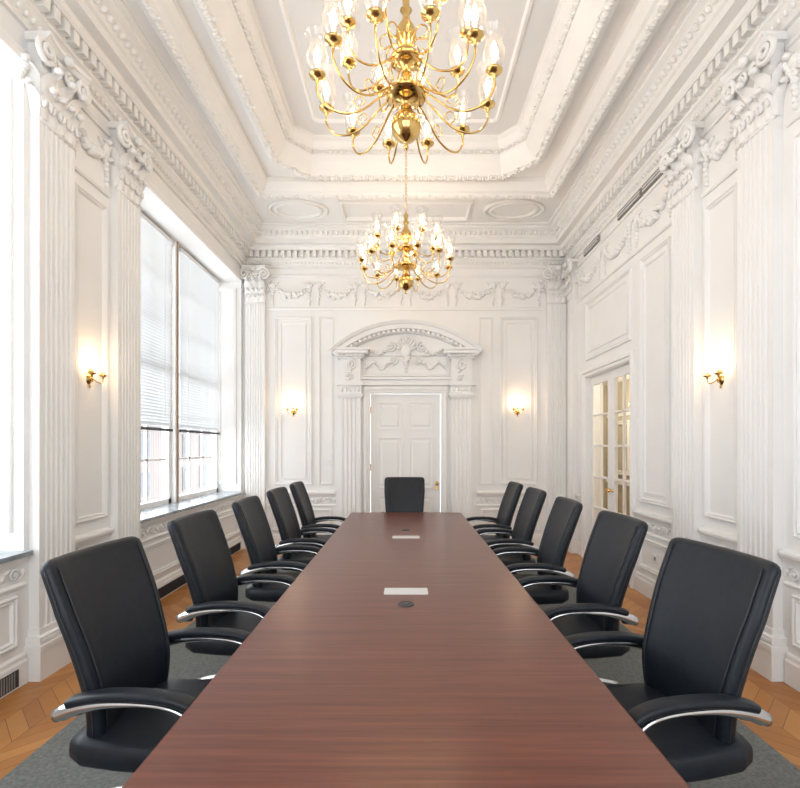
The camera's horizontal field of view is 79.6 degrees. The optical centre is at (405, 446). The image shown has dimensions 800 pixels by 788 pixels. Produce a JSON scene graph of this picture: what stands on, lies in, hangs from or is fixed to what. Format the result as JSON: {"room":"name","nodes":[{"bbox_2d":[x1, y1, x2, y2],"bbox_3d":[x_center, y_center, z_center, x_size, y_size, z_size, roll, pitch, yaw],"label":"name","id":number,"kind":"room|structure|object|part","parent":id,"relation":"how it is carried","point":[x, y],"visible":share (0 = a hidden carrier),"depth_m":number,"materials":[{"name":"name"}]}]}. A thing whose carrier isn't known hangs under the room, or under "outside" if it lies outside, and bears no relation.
{"room":"conference room","nodes":[
{"label":"conference room","id":0,"kind":"room"},
{"bbox_2d":[0,3,242,663],"bbox_3d":[-2.775,-1.155,2.900,0.450,5.450,9.200,0,0,0],"label":"wall","id":1,"kind":"structure","parent":0,"point":[89,214],"depth_m":3.81,"materials":[{"name":"white paint"}]},
{"bbox_2d":[0,669,18,697],"bbox_3d":[-2.517,1.496,3.043,0.009,0.112,0.138,0,0,0],"label":"air vent","id":2,"kind":"object","parent":1,"relation":"attached to","point":[9,683],"depth_m":3.04,"materials":[{"name":"grey metal"}]},
{"bbox_2d":[0,550,32,563],"bbox_3d":[-2.743,0.705,2.208,0.495,0.030,2.015,0,0,0],"label":"window sill","id":3,"kind":"structure","parent":1,"relation":"attached to","point":[5,556],"depth_m":3.10,"materials":[{"name":"grey stone"}]},
{"bbox_2d":[14,31,91,681],"bbox_3d":[-2.458,-0.608,3.420,0.216,4.355,0.606,0,0,0],"label":"pilaster","id":4,"kind":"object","parent":1,"relation":"attached to","point":[53,82],"depth_m":3.32,"materials":[{"name":"white paint"}]},
{"bbox_2d":[75,99,111,523],"bbox_3d":[-2.528,-1.052,1.483,0.087,3.285,5.366,0,0,0],"label":"trim","id":5,"kind":"structure","parent":1,"relation":"attached to","point":[92,149],"depth_m":3.95,"materials":[{"name":"white paint"}]},
{"bbox_2d":[86,359,107,387],"bbox_3d":[-2.499,-0.586,3.860,0.101,0.226,0.204,0,0,0],"label":"wall sconce","id":6,"kind":"object","parent":1,"relation":"attached to","point":[89,376],"visible":1,"depth_m":3.85,"materials":[{"name":"gold metal"}]},
{"bbox_2d":[0,536,241,698],"bbox_3d":[-2.536,1.468,2.960,0.028,0.205,8.920,0,0,0],"label":"baseboard","id":7,"kind":"structure","parent":1,"relation":"attached to","point":[20,662],"depth_m":3.17,"materials":[{"name":"white paint"}]},
{"bbox_2d":[0,25,242,532],"bbox_3d":[-2.710,-1.030,4.310,0.380,3.200,6.220,0,0,0],"label":"trim","id":8,"kind":"structure","parent":1,"relation":"attached to","point":[6,39],"depth_m":3.20,"materials":[{"name":"white paint"}]},
{"bbox_2d":[0,494,242,654],"bbox_3d":[-2.529,0.993,2.961,0.058,0.615,8.922,0,0,0],"label":"trim","id":9,"kind":"structure","parent":1,"relation":"attached to","point":[93,536],"depth_m":3.85,"materials":[{"name":"white paint"}]},
{"bbox_2d":[101,121,153,540],"bbox_3d":[-2.458,-0.608,4.310,0.216,4.355,0.606,0,0,0],"label":"trim","id":10,"kind":"structure","parent":1,"relation":"attached to","point":[128,154],"depth_m":4.25,"materials":[{"name":"white paint"}]},
{"bbox_2d":[141,381,170,509],"bbox_3d":[-2.945,-0.930,5.225,0.090,3.240,1.410,0,0,0],"label":"window","id":11,"kind":"structure","parent":1,"relation":"in","point":[166,435],"depth_m":5.87,"materials":[{"name":"white painted wood"},{"name":"glass"}]},
{"bbox_2d":[141,212,172,430],"bbox_3d":[-2.872,-1.360,5.225,0.047,2.340,1.290,0,0,0],"label":"window blind","id":12,"kind":"object","parent":1,"relation":"attached to","point":[156,246],"visible":0.54,"depth_m":5.50,"materials":[{"name":"white plastic"}]},
{"bbox_2d":[141,492,244,522],"bbox_3d":[-2.743,0.705,5.960,0.495,0.030,2.920,0,0,0],"label":"window sill","id":13,"kind":"structure","parent":1,"relation":"in","point":[153,513],"depth_m":5.66,"materials":[{"name":"white stone"}]},
{"bbox_3d":[-2.743,0.705,5.960,0.495,0.030,2.920,0,0,0],"label":"sill","id":14,"kind":"part","parent":13,"relation":"part of","materials":[{"name":"grey stone"}]},
{"bbox_2d":[179,255,217,500],"bbox_3d":[-2.945,-0.930,6.725,0.090,3.240,1.390,0,0,0],"label":"window","id":15,"kind":"structure","parent":1,"relation":"in","point":[214,438],"depth_m":6.92,"materials":[{"name":"white painted wood"},{"name":"glass"}]},
{"bbox_2d":[179,248,219,434],"bbox_3d":[-2.872,-1.360,6.725,0.047,2.340,1.270,0,0,0],"label":"window blind","id":16,"kind":"object","parent":15,"relation":"attached to","point":[199,313],"visible":0.9,"depth_m":6.61,"materials":[{"name":"white plastic"}]},
{"bbox_2d":[171,241,178,502],"bbox_3d":[-2.915,-0.930,5.980,0.150,3.240,0.096,0,0,0],"label":"window mullion","id":17,"kind":"object","parent":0,"point":[175,246],"depth_m":5.94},
{"bbox_2d":[243,268,545,533],"bbox_3d":[-0.125,-1.155,7.600,5.750,5.450,0.200,0,0,0],"label":"wall","id":18,"kind":"structure","parent":0,"point":[345,323],"depth_m":7.50,"materials":[{"name":"white paint"}]},
{"bbox_2d":[240,265,272,548],"bbox_3d":[-2.340,-0.608,7.408,0.556,4.355,0.216,0,0,0],"label":"trim","id":19,"kind":"structure","parent":18,"relation":"attached to","point":[254,284],"depth_m":7.43,"materials":[{"name":"white paint"}]},
{"bbox_2d":[286,402,298,415],"bbox_3d":[-1.760,-0.586,7.449,0.204,0.226,0.101,0,0,0],"label":"wall sconce","id":20,"kind":"object","parent":18,"relation":"attached to","point":[293,412],"visible":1,"depth_m":7.43,"materials":[{"name":"gold metal"}]},
{"bbox_2d":[370,394,439,511],"bbox_3d":[-0.012,0.366,7.537,1.102,2.397,0.116,0,0,0],"label":"door","id":21,"kind":"structure","parent":18,"relation":"in","point":[405,428],"depth_m":7.55,"materials":[{"name":"white paint"}]},
{"bbox_2d":[329,319,482,524],"bbox_3d":[0.000,-0.180,7.385,2.340,3.500,0.330,0,0,0],"label":"trim","id":22,"kind":"structure","parent":18,"relation":"attached to","point":[405,338],"depth_m":7.43,"materials":[{"name":"white paint"}]},
{"bbox_2d":[266,274,545,529],"bbox_3d":[0.000,-0.698,7.478,4.366,3.995,0.087,0,0,0],"label":"trim","id":23,"kind":"structure","parent":18,"relation":"attached to","point":[290,295],"depth_m":7.48,"materials":[{"name":"white paint"}]},
{"bbox_2d":[272,534,542,546],"bbox_3d":[0.000,1.468,7.486,4.300,0.205,0.028,0,0,0],"label":"baseboard","id":24,"kind":"structure","parent":18,"relation":"attached to","point":[536,539],"depth_m":7.48,"materials":[{"name":"white paint"}]},
{"bbox_2d":[512,403,524,416],"bbox_3d":[1.740,-0.586,7.449,0.204,0.226,0.101,0,0,0],"label":"wall sconce","id":25,"kind":"object","parent":18,"relation":"attached to","point":[517,411],"visible":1,"depth_m":7.43,"materials":[{"name":"gold metal"}]},
{"bbox_2d":[539,265,567,522],"bbox_3d":[2.340,-0.608,7.408,0.556,4.355,0.216,0,0,0],"label":"trim","id":26,"kind":"structure","parent":18,"relation":"attached to","point":[556,301],"depth_m":7.43,"materials":[{"name":"white paint"}]},
{"bbox_2d":[0,0,799,267],"bbox_3d":[-0.125,-3.385,3.000,5.750,1.190,9.400,0,0,0],"label":"ceiling","id":27,"kind":"structure","parent":0,"point":[280,30],"depth_m":4.77,"materials":[{"name":"paint"}]},
{"bbox_2d":[356,152,453,293],"bbox_3d":[0.000,-2.697,5.350,1.122,1.985,1.122,0,0,-6],"label":"chandelier","id":28,"kind":"object","parent":27,"relation":"hanging from","point":[405,282],"visible":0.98,"depth_m":5.29,"materials":[{"name":"gold metal"}]},
{"bbox_2d":[141,0,670,198],"bbox_3d":[0.000,-3.384,2.840,3.843,0.358,6.803,0,0,0],"label":"trim","id":29,"kind":"structure","parent":27,"relation":"attached to","point":[208,17],"depth_m":4.73,"materials":[{"name":"paint"}]},
{"bbox_2d":[267,199,544,220],"bbox_3d":[0.000,-3.291,2.925,3.852,0.061,8.102,0,0,0],"label":"trim","id":30,"kind":"structure","parent":27,"relation":"attached to","point":[279,203],"depth_m":6.60,"materials":[{"name":"paint"}]},
{"bbox_2d":[307,0,506,164],"bbox_3d":[0.000,-2.697,2.750,1.122,1.985,1.122,0,0,-6],"label":"chandelier","id":31,"kind":"object","parent":27,"relation":"hanging from","point":[405,95],"visible":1,"depth_m":2.69,"materials":[{"name":"gold metal"}]},
{"bbox_2d":[583,235,599,256],"bbox_3d":[2.530,-2.721,6.507,0.040,0.115,0.561,0,0,0],"label":"ceiling vent","id":32,"kind":"object","parent":27,"relation":"in","point":[596,240],"depth_m":6.49,"materials":[{"name":"white metal"}]},
{"bbox_2d":[617,167,663,220],"bbox_3d":[2.530,-2.721,5.188,0.040,0.115,1.018,0,0,0],"label":"ceiling vent","id":33,"kind":"object","parent":27,"relation":"in","point":[655,176],"depth_m":5.17,"materials":[{"name":"white metal"}]},
{"bbox_2d":[0,549,799,779],"bbox_3d":[-0.125,1.620,3.000,5.750,0.100,9.400,0,0,0],"label":"floor","id":34,"kind":"structure","parent":0,"point":[26,724],"depth_m":2.96,"materials":[{"name":"brown wood"}]},
{"bbox_2d":[158,575,186,598],"bbox_3d":[-2.517,1.496,5.182,0.009,0.112,0.621,0,0,0],"label":"floor vent","id":35,"kind":"object","parent":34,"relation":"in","point":[168,588],"depth_m":5.15,"materials":[{"name":"black metal"}]},
{"bbox_2d":[229,542,240,554],"bbox_3d":[-2.517,1.496,7.059,0.009,0.112,0.454,0,0,0],"label":"floor vent","id":36,"kind":"object","parent":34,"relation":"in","point":[237,547],"depth_m":7.07,"materials":[{"name":"black metal"}]},
{"bbox_2d":[0,558,799,787],"bbox_3d":[0.000,1.564,3.075,3.800,0.012,7.350,0,0,0],"label":"area rug","id":37,"kind":"object","parent":34,"relation":"on","point":[50,765],"visible":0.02,"depth_m":2.42,"materials":[{"name":"grey carpet"}]},
{"bbox_2d":[40,536,250,787],"bbox_3d":[-1.050,0.985,2.033,0.680,1.120,0.660,0,0,3],"label":"office chair","id":38,"kind":"object","parent":37,"relation":"on","point":[104,598],"visible":0.73,"depth_m":1.91,"materials":[{"name":"black leather"}]},
{"bbox_2d":[167,509,295,678],"bbox_3d":[-1.071,0.985,3.022,0.680,1.120,0.660,0,0,3],"label":"office chair","id":39,"kind":"object","parent":37,"relation":"on","point":[199,541],"visible":0.56,"depth_m":2.93,"materials":[{"name":"black leather"}]},
{"bbox_2d":[232,496,320,601],"bbox_3d":[-1.051,0.985,3.980,0.680,1.120,0.660,0,0,0],"label":"office chair","id":40,"kind":"object","parent":37,"relation":"on","point":[250,515],"visible":0.57,"depth_m":3.79,"materials":[{"name":"black leather"}]},
{"bbox_2d":[266,487,335,571],"bbox_3d":[-1.050,0.985,4.921,0.680,1.120,0.660,0,0,2],"label":"office chair","id":41,"kind":"object","parent":37,"relation":"on","point":[279,499],"visible":0.53,"depth_m":4.79,"materials":[{"name":"black leather"}]},
{"bbox_2d":[289,481,345,571],"bbox_3d":[-1.041,0.985,5.779,0.680,1.120,0.660,0,0,-1],"label":"office chair","id":42,"kind":"object","parent":37,"relation":"on","point":[298,490],"visible":0.41,"depth_m":5.71,"materials":[{"name":"black leather"}]},
{"bbox_2d":[384,477,424,511],"bbox_3d":[-0.020,0.985,6.501,0.660,1.120,0.680,0,0,0],"label":"office chair","id":43,"kind":"object","parent":37,"relation":"on","point":[402,494],"visible":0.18,"depth_m":6.68,"materials":[{"name":"black leather"}]},
{"bbox_2d":[122,512,689,787],"bbox_3d":[0.000,1.191,3.325,1.400,0.734,5.550,0,0,0],"label":"conference table","id":44,"kind":"object","parent":37,"relation":"on","point":[405,653],"visible":1,"depth_m":1.62,"materials":[{"name":"brown wood"}]},
{"bbox_2d":[466,481,522,573],"bbox_3d":[1.041,0.985,5.760,0.680,1.120,0.660,0,0,0],"label":"office chair","id":45,"kind":"object","parent":37,"relation":"on","point":[509,502],"visible":0.42,"depth_m":5.68,"materials":[{"name":"black leather"}]},
{"bbox_2d":[477,487,546,572],"bbox_3d":[1.051,0.985,4.881,0.680,1.120,0.660,0,0,-1],"label":"office chair","id":46,"kind":"object","parent":37,"relation":"on","point":[530,508],"visible":0.52,"depth_m":4.74,"materials":[{"name":"black leather"}]},
{"bbox_2d":[492,496,582,604],"bbox_3d":[1.051,0.985,3.919,0.680,1.120,0.660,0,0,1],"label":"office chair","id":47,"kind":"object","parent":37,"relation":"on","point":[562,521],"visible":0.53,"depth_m":3.72,"materials":[{"name":"black leather"}]},
{"bbox_2d":[518,510,647,684],"bbox_3d":[1.071,0.985,2.982,0.680,1.120,0.660,0,0,-2],"label":"office chair","id":48,"kind":"object","parent":37,"relation":"on","point":[615,542],"visible":0.66,"depth_m":2.88,"materials":[{"name":"black leather"}]},
{"bbox_2d":[565,537,780,782],"bbox_3d":[1.050,0.985,1.987,0.680,1.120,0.660,0,0,-8],"label":"office chair","id":49,"kind":"object","parent":37,"relation":"on","point":[710,605],"visible":0.71,"depth_m":1.88,"materials":[{"name":"black leather"}]},
{"bbox_2d":[603,380,628,515],"bbox_3d":[3.625,0.120,7.550,1.750,2.900,6.100,0,0,0],"label":"wall","id":50,"kind":"structure","parent":0,"point":[620,384],"depth_m":9.89,"materials":[{"name":"paint"}]},
{"bbox_2d":[606,412,628,485],"bbox_3d":[4.374,0.440,7.550,0.052,2.260,5.900,0,0,0],"label":"trim","id":51,"kind":"structure","parent":50,"relation":"attached to","point":[620,423],"depth_m":9.47,"materials":[{"name":"white paint"}]},
{"bbox_2d":[603,375,628,385],"bbox_3d":[3.625,-1.380,7.550,1.750,0.100,6.100,0,0,0],"label":"ceiling","id":52,"kind":"structure","parent":0,"point":[620,379],"depth_m":9.60,"materials":[{"name":"paint"}]},
{"bbox_2d":[578,16,799,657],"bbox_3d":[2.650,-1.155,2.900,0.200,5.450,9.200,0,0,0],"label":"wall","id":53,"kind":"structure","parent":0,"point":[607,317],"depth_m":4.02,"materials":[{"name":"white paint"}]},
{"bbox_2d":[16,0,795,264],"bbox_3d":[0.000,-3.020,3.000,5.025,0.390,8.925,0,0,0],"label":"trim","id":54,"kind":"structure","parent":53,"relation":"attached to","point":[52,13],"depth_m":4.66,"materials":[{"name":"paint"}]},
{"bbox_2d":[561,259,579,552],"bbox_3d":[2.458,-0.608,7.250,0.216,4.355,0.516,0,0,0],"label":"trim","id":55,"kind":"structure","parent":53,"relation":"attached to","point":[570,270],"depth_m":7.13,"materials":[{"name":"white paint"}]},
{"bbox_2d":[581,350,635,588],"bbox_3d":[2.625,0.245,6.100,0.250,2.650,1.560,0,0,0],"label":"trim","id":56,"kind":"structure","parent":53,"relation":"attached to","point":[629,357],"depth_m":6.78,"materials":[{"name":"white paint"}]},
{"bbox_2d":[591,364,628,531],"bbox_3d":[2.595,0.297,6.100,0.111,2.535,1.344,0,0,0],"label":"door","id":57,"kind":"structure","parent":53,"relation":"in","point":[612,376],"depth_m":6.12,"materials":[{"name":"white paint"}]},
{"bbox_2d":[652,553,658,563],"bbox_3d":[2.544,1.140,4.900,0.012,0.080,0.120,0,0,0],"label":"wall outlet","id":58,"kind":"object","parent":53,"relation":"attached to","point":[655,558],"visible":1,"depth_m":4.88,"materials":[{"name":"white plastic"}]},
{"bbox_2d":[658,121,710,541],"bbox_3d":[2.458,-0.608,4.310,0.216,4.355,0.606,0,0,0],"label":"column","id":59,"kind":"structure","parent":53,"relation":"attached to","point":[683,155],"depth_m":4.25,"materials":[{"name":"white paint"}]},
{"bbox_2d":[575,493,799,648],"bbox_3d":[2.529,0.993,2.800,0.058,0.615,8.600,0,0,0],"label":"trim","id":60,"kind":"structure","parent":53,"relation":"attached to","point":[788,556],"depth_m":3.80,"materials":[{"name":"white paint"}]},
{"bbox_2d":[577,29,799,538],"bbox_3d":[2.528,-1.052,3.732,0.087,3.285,6.733,0,0,0],"label":"trim","id":61,"kind":"structure","parent":53,"relation":"attached to","point":[714,151],"depth_m":4.05,"materials":[{"name":"white paint"}]},
{"bbox_2d":[577,540,799,691],"bbox_3d":[2.536,1.468,2.800,0.028,0.205,8.600,0,0,0],"label":"baseboard","id":62,"kind":"structure","parent":53,"relation":"attached to","point":[643,584],"depth_m":3.19,"materials":[{"name":"white paint"}]},
{"bbox_2d":[703,359,723,387],"bbox_3d":[2.499,-0.586,3.880,0.101,0.226,0.204,0,0,0],"label":"wall sconce","id":63,"kind":"object","parent":53,"relation":"attached to","point":[720,375],"visible":1,"depth_m":3.87,"materials":[{"name":"gold metal"}]},
{"bbox_2d":[720,31,795,681],"bbox_3d":[2.458,-0.608,3.420,0.216,4.355,0.606,0,0,0],"label":"pilaster","id":64,"kind":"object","parent":53,"relation":"attached to","point":[758,82],"depth_m":3.35,"materials":[{"name":"white paint"}]},
{"label":"outside","id":65,"kind":"structure","parent":0,"visible":0},
{"bbox_2d":[141,424,210,502],"bbox_3d":[-16.500,4.120,32.000,7.400,10.900,24.400,0,0,0],"label":"brick building","id":66,"kind":"structure","parent":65,"point":[154,437],"depth_m":27.80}
]}

